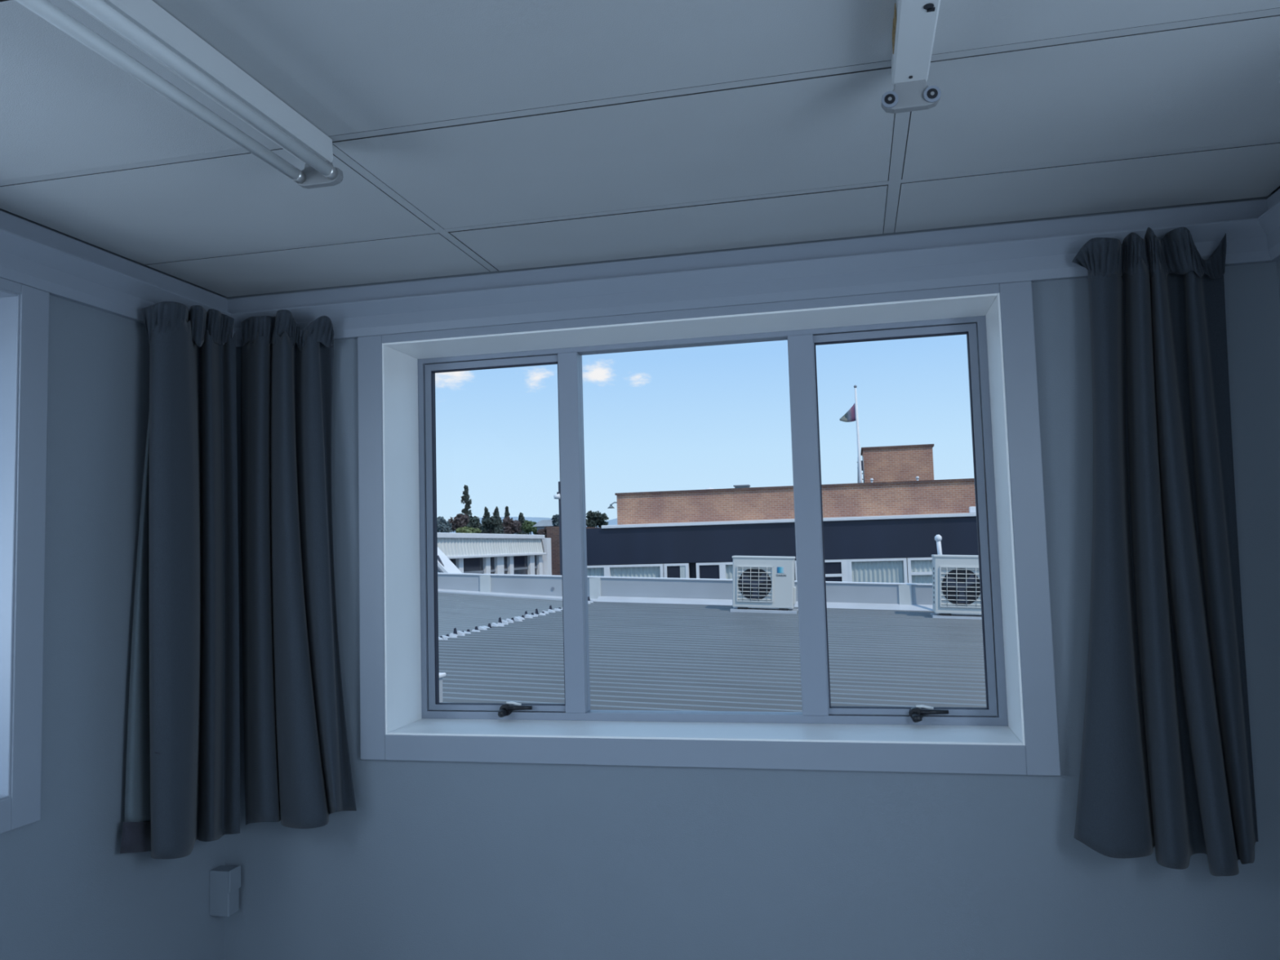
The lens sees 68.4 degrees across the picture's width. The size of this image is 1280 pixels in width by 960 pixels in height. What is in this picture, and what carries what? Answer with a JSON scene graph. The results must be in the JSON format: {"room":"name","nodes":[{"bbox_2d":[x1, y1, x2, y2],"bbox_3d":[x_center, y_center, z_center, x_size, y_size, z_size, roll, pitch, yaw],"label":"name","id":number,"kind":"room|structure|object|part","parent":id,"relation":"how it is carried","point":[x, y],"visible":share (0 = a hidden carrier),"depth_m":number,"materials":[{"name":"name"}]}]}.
{"room":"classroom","nodes":[
{"label":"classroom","id":0,"kind":"room"},
{"bbox_2d":[0,208,226,959],"bbox_3d":[-2.125,0.339,0.466,0.300,2.950,5.518,-3,-4,13],"label":"wall","id":1,"kind":"structure","parent":0,"point":[68,891],"depth_m":2.58,"materials":[{"name":"paint"}]},
{"bbox_2d":[0,277,49,834],"bbox_3d":[-1.903,0.123,1.447,0.310,1.350,2.060,-3,-4,13],"label":"window","id":2,"kind":"structure","parent":1,"relation":"in","point":[24,308],"depth_m":2.36,"materials":[{"name":"paint"}]},
{"bbox_3d":[-1.859,0.722,1.398,0.246,0.020,1.878,-3,-4,13],"label":"sill","id":3,"kind":"part","parent":2,"relation":"part of","materials":[{"name":"paint"}]},
{"bbox_3d":[-1.742,0.751,1.370,0.018,0.078,1.890,-3,-4,13],"label":"architrave","id":4,"kind":"part","parent":2,"relation":"part of","materials":[{"name":"paint"}]},
{"bbox_3d":[-1.779,-0.543,1.463,0.018,0.027,1.890,-3,-4,13],"label":"architrave","id":5,"kind":"part","parent":2,"relation":"part of","materials":[{"name":"paint"}]},
{"bbox_2d":[0,210,231,344],"bbox_3d":[-1.946,-0.694,0.647,0.060,0.166,5.218,-3,-4,13],"label":"trim","id":6,"kind":"structure","parent":1,"relation":"attached to","point":[32,255],"depth_m":2.56,"materials":[{"name":"paint"}]},
{"bbox_2d":[120,301,239,859],"bbox_3d":[-1.356,0.280,2.822,0.145,1.652,0.383,-3,-4,13],"label":"curtain","id":7,"kind":"object","parent":1,"relation":"hanging from","point":[183,764],"visible":1,"depth_m":2.75,"materials":[{"name":"grey fabric"}]},
{"bbox_2d":[0,0,1279,297],"bbox_3d":[-0.439,-1.023,0.322,3.168,0.350,5.232,-3,-4,13],"label":"ceiling","id":8,"kind":"structure","parent":0,"point":[468,136],"depth_m":1.98,"materials":[{"name":"tile"}]},
{"bbox_2d":[14,0,343,188],"bbox_3d":[-0.813,-0.709,1.401,0.103,0.098,1.252,-3,-4,13],"label":"ceiling light","id":9,"kind":"object","parent":8,"relation":"attached to","point":[146,25],"visible":1,"depth_m":1.60,"materials":[{"name":"metal"}]},
{"bbox_2d":[880,0,941,113],"bbox_3d":[0.358,-0.762,1.125,0.104,0.098,1.252,-3,-4,13],"label":"ceiling light","id":10,"kind":"object","parent":8,"relation":"attached to","point":[914,21],"visible":1,"depth_m":1.62,"materials":[{"name":"metal"}]},
{"bbox_2d":[884,93,895,103],"bbox_3d":[0.453,-0.691,1.708,0.019,0.018,0.001,-3,-4,13],"label":"socket","id":11,"kind":"object","parent":10,"relation":"attached to","point":[889,98],"depth_m":1.71,"materials":[{"name":"black plastic"}]},
{"bbox_2d":[926,88,937,98],"bbox_3d":[0.525,-0.695,1.692,0.019,0.018,0.001,-3,-4,13],"label":"socket","id":12,"kind":"object","parent":10,"relation":"attached to","point":[931,93],"depth_m":1.69,"materials":[{"name":"black plastic"}]},
{"bbox_2d":[224,193,1279,959],"bbox_3d":[0.205,0.450,2.922,3.768,2.950,0.300,-3,-4,13],"label":"wall","id":13,"kind":"structure","parent":0,"point":[434,860],"depth_m":2.67,"materials":[{"name":"paint"}]},
{"bbox_2d":[209,865,240,916],"bbox_3d":[-1.324,1.310,3.006,0.076,0.143,0.058,-3,-4,13],"label":"junction box","id":14,"kind":"object","parent":13,"relation":"attached to","point":[224,881],"visible":1,"depth_m":2.98,"materials":[{"name":"paint"}]},
{"bbox_3d":[-1.291,1.272,3.001,0.006,0.070,0.058,-3,-4,13],"label":"plate","id":15,"kind":"part","parent":14,"relation":"part of","materials":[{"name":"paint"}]},
{"bbox_2d":[240,309,356,829],"bbox_3d":[-1.118,0.276,2.976,0.411,1.637,0.142,-2,-4,11],"label":"curtain","id":16,"kind":"object","parent":13,"relation":"hanging from","point":[297,766],"visible":1,"depth_m":2.96,"materials":[{"name":"grey fabric"}]},
{"bbox_2d":[357,280,1060,776],"bbox_3d":[0.138,0.173,2.942,2.058,1.350,0.310,-3,-4,13],"label":"window","id":17,"kind":"structure","parent":13,"relation":"in","point":[402,717],"depth_m":2.92,"materials":[{"name":"paint"}]},
{"bbox_3d":[-0.857,0.206,3.014,0.085,1.350,0.018,-3,-4,13],"label":"architrave","id":18,"kind":"part","parent":17,"relation":"part of","materials":[{"name":"paint"}]},
{"bbox_3d":[-0.483,0.180,3.204,0.508,1.188,0.034,-3,-4,13],"label":"casement sash","id":19,"kind":"part","parent":17,"relation":"part of","materials":[{"name":"metal"}]},
{"bbox_3d":[-0.419,0.744,3.128,0.051,0.016,0.010,-2,-4,10],"label":"stay arm","id":20,"kind":"part","parent":17,"relation":"part of","materials":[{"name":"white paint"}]},
{"bbox_3d":[-0.413,0.760,3.101,0.114,0.042,0.058,-3,-4,13],"label":"latch handle","id":21,"kind":"part","parent":17,"relation":"part of","materials":[{"name":"black plastic"}]},
{"bbox_3d":[0.152,0.152,3.061,0.698,1.194,0.005,-3,-4,13],"label":"glass pane","id":22,"kind":"part","parent":17,"relation":"part of","materials":[{"name":"clear glass"}]},
{"bbox_3d":[0.087,-0.496,2.847,1.888,0.027,0.018,-3,-4,13],"label":"architrave","id":23,"kind":"part","parent":17,"relation":"part of","materials":[{"name":"paint"}]},
{"bbox_3d":[0.148,0.771,2.871,1.876,0.020,0.246,-3,-4,13],"label":"sill","id":24,"kind":"part","parent":17,"relation":"part of","materials":[{"name":"white paint"}]},
{"bbox_3d":[0.123,0.798,2.754,1.888,0.078,0.018,-3,-4,13],"label":"architrave","id":25,"kind":"part","parent":17,"relation":"part of","materials":[{"name":"paint"}]},
{"bbox_3d":[0.801,0.123,2.918,0.513,1.188,0.034,-3,-4,13],"label":"casement sash","id":26,"kind":"part","parent":17,"relation":"part of","materials":[{"name":"metal"}]},
{"bbox_3d":[0.860,0.687,2.843,0.051,0.016,0.010,-2,-4,10],"label":"stay arm","id":27,"kind":"part","parent":17,"relation":"part of","materials":[{"name":"white paint"}]},
{"bbox_3d":[0.865,0.704,2.817,0.114,0.042,0.058,-3,-4,13],"label":"latch handle","id":28,"kind":"part","parent":17,"relation":"part of","materials":[{"name":"black plastic"}]},
{"bbox_3d":[1.067,0.121,2.585,0.085,1.350,0.018,-3,-4,13],"label":"architrave","id":29,"kind":"part","parent":17,"relation":"part of","materials":[{"name":"paint"}]},
{"bbox_2d":[227,199,1276,348],"bbox_3d":[0.136,-0.596,2.821,3.168,0.166,0.060,-3,-4,13],"label":"trim","id":30,"kind":"structure","parent":13,"relation":"attached to","point":[1040,251],"depth_m":2.77,"materials":[{"name":"paint"}]},
{"bbox_2d":[1071,226,1258,876],"bbox_3d":[1.330,0.164,2.435,0.459,1.646,0.139,-3,-4,13],"label":"curtain","id":31,"kind":"object","parent":13,"relation":"hanging from","point":[1166,764],"visible":1,"depth_m":2.42,"materials":[{"name":"grey fabric"}]},
{"bbox_2d":[1271,186,1279,301],"bbox_3d":[1.257,0.190,-0.287,0.300,2.950,5.518,-3,-4,13],"label":"wall","id":32,"kind":"structure","parent":0,"point":[1277,188],"depth_m":2.49,"materials":[{"name":"paint"}]},
{"bbox_2d":[1257,188,1279,261],"bbox_3d":[1.085,-0.827,-0.027,0.060,0.166,5.218,-3,-4,13],"label":"trim","id":33,"kind":"structure","parent":32,"relation":"attached to","point":[1269,220],"depth_m":2.44,"materials":[{"name":"paint"}]},
{"label":"outside","id":34,"kind":"structure","parent":0,"visible":0},
{"label":"ground","id":35,"kind":"structure","parent":34,"visible":0},
{"bbox_2d":[436,515,452,533],"bbox_3d":[-16.871,8.408,80.000,1.958,10.688,1.837,-1,-4,-11],"label":"broadleaf tree","id":36,"kind":"object","parent":35,"relation":"on","point":[443,526],"visible":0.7,"depth_m":79.94,"materials":[{"name":"green plant"}]},
{"bbox_2d":[437,546,462,573],"bbox_3d":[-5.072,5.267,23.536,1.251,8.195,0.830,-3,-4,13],"label":"gable roof","id":37,"kind":"structure","parent":35,"relation":"on","point":[445,565],"depth_m":23.68,"materials":[{"name":"white paint"}]},
{"bbox_2d":[448,513,471,532],"bbox_3d":[-16.316,8.542,84.964,2.301,11.102,2.100,-3,-4,13],"label":"broadleaf tree","id":38,"kind":"object","parent":35,"relation":"on","point":[459,521],"visible":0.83,"depth_m":84.95,"materials":[{"name":"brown plant"}]},
{"bbox_2d":[454,484,472,531],"bbox_3d":[-17.184,7.557,92.491,2.644,14.191,3.190,-3,-4,13],"label":"conifer","id":39,"kind":"object","parent":35,"relation":"on","point":[465,498],"visible":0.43,"depth_m":92.66,"materials":[{"name":"green plant"}]},
{"bbox_2d":[455,526,481,533],"bbox_3d":[-12.865,8.217,70.820,1.933,9.530,2.002,-3,-4,13],"label":"broadleaf tree","id":40,"kind":"object","parent":35,"relation":"on","point":[465,529],"visible":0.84,"depth_m":70.69,"materials":[{"name":"green plant"}]},
{"bbox_2d":[465,515,482,530],"bbox_3d":[-13.924,8.330,79.486,1.653,10.606,1.546,0,-4,-16],"label":"broadleaf tree","id":41,"kind":"object","parent":35,"relation":"on","point":[474,522],"visible":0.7,"depth_m":79.36,"materials":[{"name":"green plant"}]},
{"bbox_2d":[480,506,490,533],"bbox_3d":[-13.609,8.111,83.337,1.670,11.575,1.512,0,-4,-18],"label":"conifer","id":42,"kind":"object","parent":35,"relation":"on","point":[486,513],"visible":0.23,"depth_m":83.70,"materials":[{"name":"green plant"}]},
{"bbox_2d":[480,515,503,533],"bbox_3d":[-11.860,8.113,75.961,1.865,10.418,1.828,-3,-4,13],"label":"broadleaf tree","id":43,"kind":"object","parent":35,"relation":"on","point":[493,524],"visible":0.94,"depth_m":76.02,"materials":[{"name":"green plant"}]},
{"bbox_2d":[437,532,551,575],"bbox_3d":[-9.545,6.053,32.343,9.220,8.140,14.054,-3,-4,13],"label":"building","id":44,"kind":"structure","parent":35,"relation":"on","point":[470,553],"depth_m":33.04,"materials":[{"name":"white paint"}]},
{"bbox_3d":[-5.763,3.105,29.991,0.170,1.270,0.354,-3,-4,13],"label":"window post","id":45,"kind":"part","parent":44,"relation":"part of","materials":[{"name":"white paint"}]},
{"bbox_3d":[-5.263,3.250,32.212,0.170,1.270,0.408,-3,-4,13],"label":"window post","id":46,"kind":"part","parent":44,"relation":"part of","materials":[{"name":"white paint"}]},
{"bbox_3d":[-5.007,3.325,33.345,0.170,1.270,0.656,-3,-4,13],"label":"window post","id":47,"kind":"part","parent":44,"relation":"part of","materials":[{"name":"white paint"}]},
{"bbox_3d":[-4.760,3.396,34.442,0.170,1.270,0.389,-3,-4,13],"label":"window post","id":48,"kind":"part","parent":44,"relation":"part of","materials":[{"name":"white paint"}]},
{"bbox_3d":[-4.260,3.542,36.659,0.170,1.270,0.528,-3,-4,13],"label":"window post","id":49,"kind":"part","parent":44,"relation":"part of","materials":[{"name":"white paint"}]},
{"bbox_3d":[-4.037,3.606,37.649,0.170,1.270,0.418,-3,-4,13],"label":"window post","id":50,"kind":"part","parent":44,"relation":"part of","materials":[{"name":"white paint"}]},
{"bbox_2d":[493,506,504,533],"bbox_3d":[-13.149,8.305,87.490,1.909,11.757,1.689,-3,-4,13],"label":"conifer","id":51,"kind":"object","parent":35,"relation":"on","point":[495,513],"visible":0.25,"depth_m":87.71,"materials":[{"name":"green plant"}]},
{"bbox_2d":[503,506,510,533],"bbox_3d":[-12.863,8.496,91.498,1.115,11.935,1.105,-3,-4,13],"label":"conifer","id":52,"kind":"object","parent":35,"relation":"on","point":[507,513],"visible":0.25,"depth_m":91.73,"materials":[{"name":"green plant"}]},
{"bbox_2d":[502,515,522,533],"bbox_3d":[-10.822,8.272,79.664,2.023,10.573,2.050,-3,-4,13],"label":"broadleaf tree","id":53,"kind":"object","parent":35,"relation":"on","point":[511,526],"visible":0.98,"depth_m":79.63,"materials":[{"name":"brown plant"}]},
{"bbox_2d":[515,512,529,534],"bbox_3d":[-11.704,8.985,95.280,2.120,11.436,2.208,-3,-4,13],"label":"conifer","id":54,"kind":"object","parent":35,"relation":"on","point":[521,518],"visible":0.3,"depth_m":95.44,"materials":[{"name":"green plant"}]},
{"bbox_2d":[520,520,538,534],"bbox_3d":[-8.203,7.986,71.906,1.529,9.884,1.529,-3,-4,13],"label":"broadleaf tree","id":55,"kind":"object","parent":35,"relation":"on","point":[527,526],"visible":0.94,"depth_m":71.90,"materials":[{"name":"green plant"}]},
{"bbox_2d":[444,516,617,534],"bbox_3d":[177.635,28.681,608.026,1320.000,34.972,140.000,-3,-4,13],"label":"hills","id":56,"kind":"structure","parent":35,"relation":"on","point":[613,522],"depth_m":631.10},
{"bbox_2d":[533,520,553,531],"bbox_3d":[-6.112,7.840,69.430,2.150,9.698,4.400,-3,-4,13],"label":"house","id":57,"kind":"structure","parent":35,"relation":"on","point":[541,524],"depth_m":67.68,"materials":[{"name":"grey metal"}]},
{"bbox_2d":[537,525,551,537],"bbox_3d":[-6.480,7.806,65.380,1.242,9.210,1.562,-3,-4,13],"label":"broadleaf tree","id":58,"kind":"object","parent":35,"relation":"on","point":[541,531],"visible":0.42,"depth_m":65.22,"materials":[{"name":"green plant"}]},
{"bbox_2d":[551,514,559,526],"bbox_3d":[-5.086,7.022,58.937,0.634,9.772,0.830,1,-5,-33],"label":"broadleaf tree","id":59,"kind":"object","parent":35,"relation":"on","point":[555,518],"visible":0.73,"depth_m":59.09,"materials":[{"name":"green plant"}]},
{"bbox_2d":[553,481,561,575],"bbox_3d":[-1.165,4.309,14.563,0.142,8.599,0.187,-3,-4,13],"label":"light pole","id":60,"kind":"object","parent":35,"relation":"on","point":[557,495],"visible":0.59,"depth_m":14.82,"materials":[{"name":"metal"}]},
{"bbox_2d":[546,526,600,575],"bbox_3d":[-3.102,6.696,47.255,1.150,8.634,6.000,-3,-4,13],"label":"annex","id":61,"kind":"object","parent":35,"relation":"on","point":[553,532],"visible":0.07,"depth_m":44.60,"materials":[{"name":"brown brick"}]},
{"bbox_2d":[586,510,608,528],"bbox_3d":[-3.152,7.484,70.859,1.906,10.450,1.450,-1,-4,-14],"label":"broadleaf tree","id":62,"kind":"object","parent":35,"relation":"on","point":[594,519],"visible":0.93,"depth_m":70.85,"materials":[{"name":"green plant"}]},
{"bbox_2d":[437,573,932,604],"bbox_3d":[1.060,4.575,11.915,22.500,7.564,0.183,-3,-4,13],"label":"wall","id":63,"kind":"structure","parent":35,"relation":"on","point":[901,593],"depth_m":12.24,"materials":[{"name":"concrete"}]},
{"bbox_3d":[-5.947,4.891,13.475,8.130,7.552,0.150,-3,-4,13],"label":"parapet panel","id":64,"kind":"part","parent":63,"relation":"part of","materials":[{"name":"concrete"}]},
{"bbox_3d":[-1.228,4.854,12.414,1.538,7.208,0.150,-3,-4,13],"label":"parapet panel","id":65,"kind":"part","parent":63,"relation":"part of","materials":[{"name":"concrete"}]},
{"bbox_3d":[1.443,4.769,11.817,3.938,7.143,0.150,-3,-4,13],"label":"parapet panel","id":66,"kind":"part","parent":63,"relation":"part of","materials":[{"name":"concrete"}]},
{"bbox_3d":[5.606,4.668,10.885,4.595,6.977,0.150,-3,-4,13],"label":"parapet panel","id":67,"kind":"part","parent":63,"relation":"part of","materials":[{"name":"concrete"}]},
{"bbox_2d":[437,588,986,711],"bbox_3d":[0.089,4.279,7.611,22.500,7.593,8.803,-3,-4,13],"label":"roof","id":68,"kind":"structure","parent":35,"relation":"on","point":[660,654],"depth_m":7.89,"materials":[{"name":"corrugated metal"},{"name":"paint"}]},
{"bbox_2d":[439,672,445,702],"bbox_3d":[-1.161,1.263,5.110,0.200,0.419,0.100,-3,-4,13],"label":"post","id":69,"kind":"object","parent":68,"relation":"on","point":[441,674],"visible":0.19,"depth_m":5.10,"materials":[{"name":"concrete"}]},
{"bbox_2d":[730,555,798,613],"bbox_3d":[1.473,1.242,11.233,0.776,0.692,0.337,-3,-4,13],"label":"air conditioner","id":70,"kind":"object","parent":68,"relation":"on","point":[763,584],"visible":0.99,"depth_m":11.10,"materials":[{"name":"paint"}]},
{"bbox_2d":[736,565,773,602],"bbox_3d":[1.355,1.228,11.113,0.446,0.438,0.020,-3,-4,13],"label":"grille","id":71,"kind":"object","parent":70,"relation":"attached to","point":[754,584],"depth_m":11.11,"materials":[{"name":"white metal"}]},
{"bbox_3d":[1.454,1.546,11.086,0.775,0.034,0.082,0,-4,13],"label":"rail","id":72,"kind":"part","parent":70,"relation":"part of","materials":[{"name":"grey metal"}]},
{"bbox_3d":[1.481,0.925,11.257,0.730,0.026,0.302,0,-4,13],"label":"lid","id":73,"kind":"part","parent":70,"relation":"part of","materials":[{"name":"white metal"}]},
{"bbox_3d":[1.510,1.562,11.334,0.775,0.034,0.082,0,-4,13],"label":"rail","id":74,"kind":"part","parent":70,"relation":"part of","materials":[{"name":"grey metal"}]},
{"bbox_2d":[934,534,942,555],"bbox_3d":[3.588,1.127,11.238,0.098,0.948,0.084,-3,-4,13],"label":"vent pipe","id":75,"kind":"object","parent":68,"relation":"on","point":[938,538],"visible":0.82,"depth_m":11.24,"materials":[{"name":"white metal"}]},
{"bbox_2d":[930,554,982,619],"bbox_3d":[3.712,1.210,10.633,0.837,0.747,0.350,-3,-4,13],"label":"air conditioner","id":76,"kind":"object","parent":68,"relation":"on","point":[956,588],"visible":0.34,"depth_m":10.52,"materials":[{"name":"paint"}]},
{"bbox_3d":[3.721,0.867,10.659,0.788,0.028,0.314,0,-4,13],"label":"lid","id":77,"kind":"part","parent":76,"relation":"part of","materials":[{"name":"white metal"}]},
{"bbox_3d":[3.751,1.555,10.737,0.836,0.037,0.085,0,-4,13],"label":"rail","id":78,"kind":"part","parent":76,"relation":"part of","materials":[{"name":"grey metal"}]},
{"bbox_3d":[3.693,1.538,10.479,0.836,0.037,0.085,0,-4,13],"label":"rail","id":79,"kind":"part","parent":76,"relation":"part of","materials":[{"name":"grey metal"}]},
{"bbox_2d":[939,566,981,608],"bbox_3d":[3.586,1.194,10.508,0.480,0.472,0.021,-3,-4,13],"label":"grille","id":80,"kind":"object","parent":76,"relation":"attached to","point":[959,586],"depth_m":10.51,"materials":[{"name":"white metal"}]},
{"bbox_2d":[586,478,977,583],"bbox_3d":[11.163,5.403,44.062,26.024,9.951,12.120,-3,-4,13],"label":"building","id":81,"kind":"structure","parent":35,"relation":"on","point":[885,531],"depth_m":39.53,"materials":[{"name":"brown brick"}]},
{"bbox_2d":[586,567,604,576],"bbox_3d":[-2.054,4.838,41.127,1.193,2.000,0.056,-3,-4,13],"label":"blind","id":82,"kind":"object","parent":81,"relation":"hanging from","point":[599,571],"depth_m":41.15,"materials":[{"name":"white fabric"}]},
{"bbox_2d":[607,502,617,508],"bbox_3d":[-1.215,1.116,41.854,0.499,0.274,0.340,-3,-4,13],"label":"wall lamp","id":83,"kind":"object","parent":81,"relation":"attached to","point":[611,506],"visible":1,"depth_m":41.81,"materials":[{"name":"grey metal"}]},
{"bbox_2d":[610,566,660,577],"bbox_3d":[-0.162,4.755,40.705,2.293,2.000,0.056,-3,-4,13],"label":"blind","id":84,"kind":"object","parent":81,"relation":"hanging from","point":[634,571],"depth_m":40.75,"materials":[{"name":"white fabric"}]},
{"bbox_2d":[680,565,685,577],"bbox_3d":[1.867,4.655,40.112,0.280,2.000,0.023,-3,-4,13],"label":"curtain","id":85,"kind":"object","parent":81,"relation":"hanging from","point":[682,568],"depth_m":40.16,"materials":[{"name":"white fabric"}]},
{"bbox_2d":[725,564,733,579],"bbox_3d":[4.721,4.539,39.618,2.224,2.000,0.056,-3,-4,13],"label":"blind","id":86,"kind":"object","parent":81,"relation":"hanging from","point":[729,570],"depth_m":39.88,"materials":[{"name":"white fabric"}]},
{"bbox_2d":[733,484,750,488],"bbox_3d":[4.871,0.452,44.942,0.740,0.392,0.700,-3,-4,13],"label":"roof unit","id":87,"kind":"structure","parent":81,"relation":"on","point":[734,486],"depth_m":44.65,"materials":[{"name":"grey paint"}]},
{"bbox_3d":[8.515,4.364,38.666,0.211,2.200,0.120,-3,-4,13],"label":"window post","id":88,"kind":"part","parent":81,"relation":"part of","materials":[{"name":"white paint"}]},
{"bbox_2d":[853,385,862,483],"bbox_3d":[9.783,-1.987,42.248,0.205,4.592,0.170,-3,-4,13],"label":"flagpole","id":89,"kind":"object","parent":81,"relation":"on","point":[855,386],"visible":0.82,"depth_m":42.19,"materials":[{"name":"white metal"}]},
{"bbox_2d":[839,403,855,422],"bbox_3d":[9.296,-3.034,42.459,0.744,0.851,0.348,-1,-4,-7],"label":"flag","id":90,"kind":"object","parent":89,"relation":"hanging from","point":[850,416],"visible":1,"depth_m":42.35,"materials":[{"name":"multicoloured fabric"}]},
{"bbox_2d":[857,457,864,483],"bbox_3d":[9.963,-0.357,42.537,0.316,1.376,0.150,-3,-4,13],"label":"ladder","id":91,"kind":"object","parent":81,"relation":"on","point":[862,460],"visible":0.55,"depth_m":42.51,"materials":[{"name":"grey metal"}]},
{"bbox_3d":[10.095,-0.361,42.533,0.056,1.374,0.060,-3,-4,13],"label":"ladder rail","id":92,"kind":"part","parent":91,"relation":"part of","materials":[{"name":"grey metal"}]},
{"bbox_2d":[851,560,904,582],"bbox_3d":[9.741,4.317,38.501,2.117,2.000,0.056,-3,-4,13],"label":"blind","id":93,"kind":"object","parent":81,"relation":"hanging from","point":[879,571],"depth_m":38.53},
{"bbox_2d":[860,444,933,482],"bbox_3d":[11.945,-0.541,43.823,3.167,1.814,3.140,-3,-4,13],"label":"plant room","id":94,"kind":"object","parent":81,"relation":"on","point":[905,462],"visible":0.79,"depth_m":42.36,"materials":[{"name":"brown brick"}]},
{"bbox_2d":[911,560,932,583],"bbox_3d":[11.816,4.225,38.039,1.685,2.000,0.056,-3,-4,13],"label":"blind","id":95,"kind":"object","parent":81,"relation":"hanging from","point":[917,566],"depth_m":38.16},
{"bbox_2d":[968,506,976,512],"bbox_3d":[13.547,1.196,37.999,0.500,0.250,0.255,-3,-4,13],"label":"floodlight","id":96,"kind":"object","parent":81,"relation":"on","point":[971,509],"visible":0.4,"depth_m":37.92,"materials":[{"name":"white paint"}]}
]}

